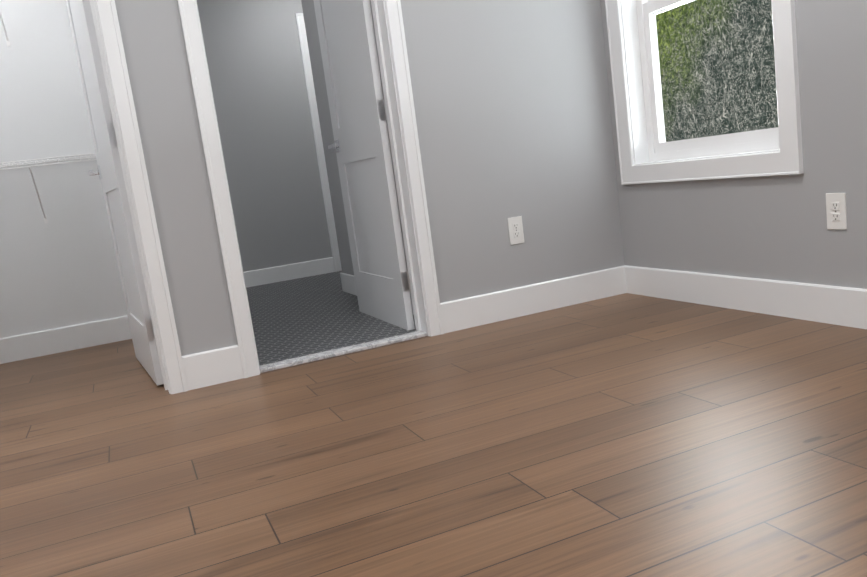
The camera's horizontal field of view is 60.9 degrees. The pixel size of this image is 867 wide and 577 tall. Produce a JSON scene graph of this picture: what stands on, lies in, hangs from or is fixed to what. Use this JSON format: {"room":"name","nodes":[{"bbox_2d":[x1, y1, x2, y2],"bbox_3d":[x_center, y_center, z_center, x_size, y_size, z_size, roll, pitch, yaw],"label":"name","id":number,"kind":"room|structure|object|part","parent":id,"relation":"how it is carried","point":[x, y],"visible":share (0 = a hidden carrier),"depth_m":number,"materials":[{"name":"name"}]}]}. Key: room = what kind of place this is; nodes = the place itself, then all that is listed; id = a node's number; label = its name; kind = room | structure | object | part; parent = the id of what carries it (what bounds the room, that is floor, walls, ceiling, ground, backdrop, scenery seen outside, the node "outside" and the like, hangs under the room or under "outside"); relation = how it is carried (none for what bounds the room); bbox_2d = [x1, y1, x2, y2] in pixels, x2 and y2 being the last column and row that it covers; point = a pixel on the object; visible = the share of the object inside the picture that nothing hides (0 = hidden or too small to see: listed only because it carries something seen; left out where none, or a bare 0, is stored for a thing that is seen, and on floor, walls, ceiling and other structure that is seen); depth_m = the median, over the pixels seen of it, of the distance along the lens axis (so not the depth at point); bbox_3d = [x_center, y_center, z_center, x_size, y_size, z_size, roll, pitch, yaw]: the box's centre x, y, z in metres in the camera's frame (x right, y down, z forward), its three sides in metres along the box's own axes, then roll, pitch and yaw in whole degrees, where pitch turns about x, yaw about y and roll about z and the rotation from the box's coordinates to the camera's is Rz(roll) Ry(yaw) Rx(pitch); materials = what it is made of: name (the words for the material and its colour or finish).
{"room":"empty bedroom","nodes":[
{"label":"empty bedroom","id":0,"kind":"room"},
{"bbox_2d":[0,0,126,337],"bbox_3d":[-2.491,-0.817,4.019,1.590,2.465,0.150,-11,10,-22],"label":"wall","id":1,"kind":"structure","parent":0,"point":[59,269],"depth_m":4.09,"materials":[{"name":"white paint"}]},
{"bbox_2d":[0,12,10,46],"bbox_3d":[-2.414,-1.424,3.742,1.483,0.338,0.308,-11,10,-22],"label":"closet shelf","id":2,"kind":"object","parent":1,"relation":"attached to","point":[7,41],"visible":0.44,"depth_m":3.94,"materials":[{"name":"white wood"}]},
{"bbox_2d":[0,153,96,223],"bbox_3d":[-2.290,-0.483,3.889,1.483,0.338,0.308,-11,10,-22],"label":"closet shelf","id":3,"kind":"object","parent":1,"relation":"attached to","point":[80,158],"visible":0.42,"depth_m":3.90,"materials":[{"name":"white wood"}]},
{"bbox_2d":[0,315,131,363],"bbox_3d":[-2.240,0.316,4.151,1.500,0.140,0.014,-11,10,-22],"label":"baseboard","id":4,"kind":"structure","parent":1,"relation":"attached to","point":[89,334],"depth_m":4.20,"materials":[{"name":"white wood"}]},
{"bbox_2d":[197,0,331,271],"bbox_3d":[-1.183,-1.320,6.130,2.250,2.465,0.210,-11,10,-22],"label":"wall","id":5,"kind":"structure","parent":0,"point":[256,73],"depth_m":5.95,"materials":[{"name":"grey paint"}]},
{"bbox_2d":[243,257,334,287],"bbox_3d":[-1.430,-0.084,6.024,1.280,0.140,0.014,-11,10,-22],"label":"baseboard","id":6,"kind":"structure","parent":5,"relation":"attached to","point":[325,265],"depth_m":6.11,"materials":[{"name":"white wood"}]},
{"bbox_2d":[247,272,415,364],"bbox_3d":[-0.470,0.040,4.844,2.100,0.010,2.952,-11,10,-22],"label":"bathroom floor","id":7,"kind":"structure","parent":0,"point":[309,318],"depth_m":4.09,"materials":[{"name":"tile"}]},
{"bbox_2d":[297,0,407,274],"bbox_3d":[-0.385,-1.114,4.140,0.120,2.465,1.656,-11,10,-22],"label":"wall","id":8,"kind":"structure","parent":0,"point":[306,7],"depth_m":4.77,"materials":[{"name":"grey paint"}]},
{"bbox_2d":[340,272,413,314],"bbox_3d":[-0.298,0.036,4.300,0.014,0.140,1.671,-11,10,-22],"label":"baseboard","id":9,"kind":"structure","parent":8,"relation":"attached to","point":[348,284],"depth_m":4.89,"materials":[{"name":"white wood"}]},
{"bbox_2d":[0,293,866,576],"bbox_3d":[-1.166,0.725,1.469,6.500,0.120,9.200,-11,10,-22],"label":"floor","id":10,"kind":"structure","parent":0,"point":[627,435],"depth_m":1.92,"materials":[{"name":"brown wood"}]},
{"bbox_2d":[115,0,866,355],"bbox_3d":[-0.869,-0.415,0.073,6.303,2.465,6.480,-11,10,-22],"label":"wall","id":11,"kind":"structure","parent":0,"point":[513,100],"depth_m":3.28,"materials":[{"name":"grey paint"}]},
{"bbox_2d":[65,0,163,385],"bbox_3d":[-1.436,-0.630,3.232,0.141,2.045,0.805,-12,10,-27],"label":"closet door","id":12,"kind":"structure","parent":11,"relation":"in","point":[109,172],"depth_m":3.14,"materials":[{"name":"white wood"}]},
{"bbox_3d":[-1.567,-0.557,3.514,0.141,0.066,0.196,-12,10,-27],"label":"handle","id":13,"kind":"part","parent":12,"relation":"part of","materials":[{"name":"silver metal"}]},
{"bbox_2d":[90,0,187,393],"bbox_3d":[-1.563,-0.561,2.688,0.906,2.130,0.172,-11,10,-22],"label":"door frame","id":14,"kind":"structure","parent":11,"relation":"attached to","point":[128,123],"depth_m":2.82,"materials":[{"name":"white wood"}]},
{"bbox_2d":[182,352,207,384],"bbox_3d":[-1.274,0.250,3.756,0.014,0.140,1.407,-11,10,-22],"label":"baseboard","id":15,"kind":"structure","parent":11,"relation":"attached to","point":[195,362],"depth_m":2.96,"materials":[{"name":"white wood"}]},
{"bbox_2d":[177,0,443,377],"bbox_3d":[-0.535,-0.763,3.111,0.906,2.130,0.172,-11,10,-22],"label":"door frame","id":16,"kind":"structure","parent":11,"relation":"attached to","point":[387,14],"depth_m":3.20,"materials":[{"name":"white wood"}]},
{"bbox_2d":[259,331,427,372],"bbox_3d":[-0.391,0.275,3.255,0.766,0.016,0.080,-11,10,-22],"label":"sill","id":17,"kind":"structure","parent":11,"relation":"attached to","point":[336,352],"depth_m":3.23,"materials":[{"name":"white stone"}]},
{"bbox_2d":[313,0,414,329],"bbox_3d":[-0.380,-0.837,3.669,0.141,2.045,0.805,-11,10,-22],"label":"bathroom door","id":18,"kind":"structure","parent":11,"relation":"in","point":[357,108],"depth_m":3.63,"materials":[{"name":"white wood"}]},
{"bbox_3d":[-0.488,-0.769,3.963,0.141,0.066,0.196,-11,9,-22],"label":"handle","id":19,"kind":"part","parent":18,"relation":"part of","materials":[{"name":"silver metal"}]},
{"bbox_2d":[507,216,523,244],"bbox_3d":[0.390,-0.275,3.483,0.076,0.128,0.009,-11,10,-22],"label":"electrical outlet","id":20,"kind":"object","parent":11,"relation":"attached to","point":[515,228],"visible":1,"depth_m":3.48,"materials":[{"name":"white plastic"}]},
{"bbox_2d":[440,265,623,332],"bbox_3d":[0.495,0.047,3.557,1.012,0.140,0.014,-11,10,-22],"label":"baseboard","id":21,"kind":"structure","parent":11,"relation":"attached to","point":[483,309],"depth_m":3.54,"materials":[{"name":"white wood"}]},
{"bbox_2d":[605,0,803,184],"bbox_3d":[1.105,-1.280,3.065,0.181,1.633,1.034,-11,10,-22],"label":"window","id":22,"kind":"structure","parent":11,"relation":"in","point":[638,167],"depth_m":3.35,"materials":[{"name":"white wood"}]},
{"bbox_3d":[1.153,-1.289,3.084,0.077,1.481,0.882,-11,10,-22],"label":"double-hung window frame","id":23,"kind":"part","parent":22,"relation":"part of","materials":[{"name":"white wood"}]},
{"bbox_2d":[658,0,777,137],"bbox_3d":[1.215,-1.302,3.110,0.001,1.447,0.848,-11,10,-22],"label":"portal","id":24,"kind":"object","parent":22,"relation":"attached to","point":[720,63],"depth_m":3.21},
{"bbox_2d":[624,265,866,328],"bbox_3d":[2.100,0.210,1.155,0.014,0.140,5.703,-11,10,-22],"label":"baseboard","id":25,"kind":"structure","parent":11,"relation":"attached to","point":[838,305],"depth_m":2.98,"materials":[{"name":"white wood"}]},
{"bbox_2d":[826,193,846,229],"bbox_3d":[1.416,-0.271,2.594,0.009,0.128,0.076,-11,10,-22],"label":"electrical outlet","id":26,"kind":"object","parent":11,"relation":"attached to","point":[836,210],"visible":1,"depth_m":2.59,"materials":[{"name":"white plastic"}]},
{"label":"outside","id":27,"kind":"structure","parent":0,"visible":0},
{"bbox_2d":[656,0,777,141],"bbox_3d":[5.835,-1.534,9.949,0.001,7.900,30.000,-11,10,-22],"label":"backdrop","id":28,"kind":"structure","parent":27,"point":[755,68],"depth_m":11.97,"materials":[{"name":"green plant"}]}
]}

